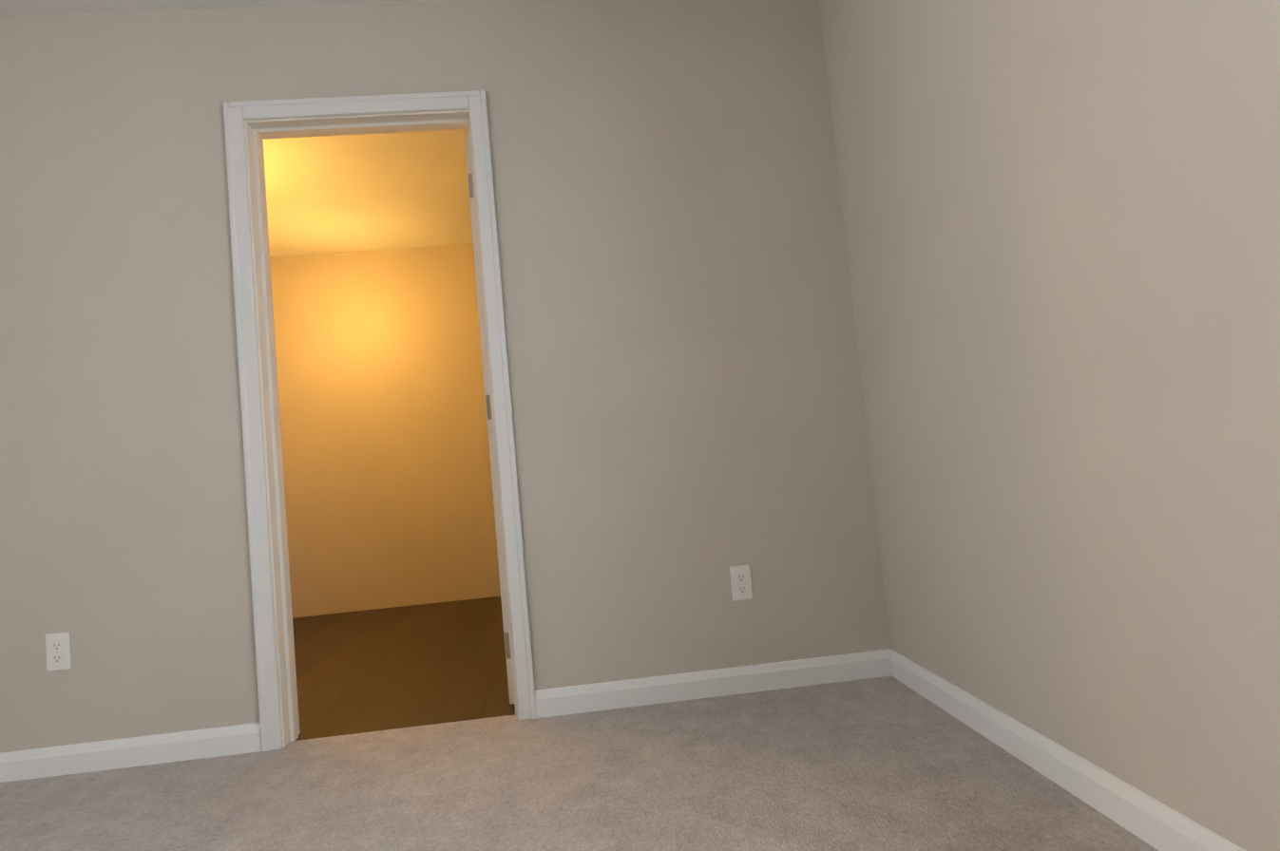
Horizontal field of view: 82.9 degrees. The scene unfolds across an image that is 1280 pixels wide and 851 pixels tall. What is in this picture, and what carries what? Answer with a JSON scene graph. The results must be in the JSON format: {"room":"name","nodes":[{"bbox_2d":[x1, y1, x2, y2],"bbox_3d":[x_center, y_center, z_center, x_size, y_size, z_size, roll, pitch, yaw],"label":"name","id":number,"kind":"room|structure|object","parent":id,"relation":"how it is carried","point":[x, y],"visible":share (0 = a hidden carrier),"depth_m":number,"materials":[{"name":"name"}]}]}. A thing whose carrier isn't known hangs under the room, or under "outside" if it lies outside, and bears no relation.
{"room":"empty bedroom","nodes":[
{"label":"empty bedroom","id":0,"kind":"room"},
{"bbox_2d":[0,0,473,256],"bbox_3d":[-1.717,-1.496,1.032,5.280,0.080,8.187,-5,-3,-5],"label":"ceiling","id":1,"kind":"structure","parent":0,"point":[353,193],"depth_m":3.91,"materials":[{"name":"white paint"}]},
{"bbox_2d":[269,244,500,618],"bbox_3d":[-1.036,-0.054,5.046,3.470,2.440,0.120,-5,-3,-5],"label":"wall","id":2,"kind":"structure","parent":0,"point":[388,485],"depth_m":4.92,"materials":[{"name":"paint"}]},
{"bbox_2d":[289,596,515,743],"bbox_3d":[-0.815,1.101,3.644,3.230,0.060,2.550,-5,-3,-5],"label":"floor","id":3,"kind":"structure","parent":0,"point":[374,670],"depth_m":3.18,"materials":[{"name":"wood"}]},
{"bbox_2d":[0,0,890,753],"bbox_3d":[-1.716,-0.149,2.383,5.280,2.440,0.120,-5,-3,-5],"label":"wall","id":4,"kind":"structure","parent":0,"point":[686,397],"depth_m":2.43,"materials":[{"name":"beige paint"}]},
{"bbox_2d":[45,631,71,671],"bbox_3d":[-1.812,0.705,2.254,0.070,0.115,0.008,-5,-3,-5],"label":"electrical outlet","id":5,"kind":"object","parent":4,"relation":"attached to","point":[58,650],"visible":1,"depth_m":2.25,"materials":[{"name":"white plastic"}]},
{"bbox_2d":[0,723,261,783],"bbox_3d":[-2.631,1.107,2.158,2.910,0.085,0.016,-5,-3,-5],"label":"baseboard","id":6,"kind":"structure","parent":4,"relation":"attached to","point":[239,739],"depth_m":2.24,"materials":[{"name":"white paint"}]},
{"bbox_2d":[223,90,536,751],"bbox_3d":[-0.862,-0.055,2.446,0.858,2.104,0.166,-5,-3,-5],"label":"door frame","id":7,"kind":"structure","parent":4,"relation":"attached to","point":[237,115],"depth_m":2.39,"materials":[{"name":"white paint"}]},
{"bbox_2d":[464,133,514,704],"bbox_3d":[-0.497,-0.029,2.910,0.173,2.026,0.727,-5,-3,4],"label":"door leaf","id":8,"kind":"structure","parent":4,"relation":"in","point":[489,429],"depth_m":2.55,"materials":[{"name":"white paint"}]},
{"bbox_2d":[534,649,889,718],"bbox_3d":[0.248,0.857,2.406,1.190,0.085,0.016,-5,-3,-5],"label":"baseboard","id":9,"kind":"structure","parent":4,"relation":"attached to","point":[856,666],"depth_m":2.40,"materials":[{"name":"white paint"}]},
{"bbox_2d":[729,565,753,601],"bbox_3d":[0.342,0.530,2.439,0.070,0.115,0.008,-5,-3,-5],"label":"electrical outlet","id":10,"kind":"object","parent":4,"relation":"attached to","point":[741,583],"visible":1,"depth_m":2.44,"materials":[{"name":"white plastic"}]},
{"bbox_2d":[0,675,1158,850],"bbox_3d":[-1.406,0.916,-0.386,5.000,0.060,5.397,-5,-3,-5],"label":"floor carpet","id":11,"kind":"object","parent":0,"point":[890,763],"visible":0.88,"depth_m":1.81,"materials":[{"name":"grey carpet"}]},
{"bbox_2d":[819,0,1279,850],"bbox_3d":[1.043,-0.550,-0.117,0.160,2.440,5.347,-5,-3,-5],"label":"wall","id":12,"kind":"structure","parent":0,"point":[1062,230],"depth_m":1.42,"materials":[{"name":"beige paint"}]},
{"bbox_2d":[885,649,1245,850],"bbox_3d":[1.064,0.628,-0.194,0.014,0.085,5.347,-5,-3,-5],"label":"baseboard","id":13,"kind":"structure","parent":12,"relation":"attached to","point":[1146,818],"depth_m":1.55,"materials":[{"name":"white paint"}]}
]}

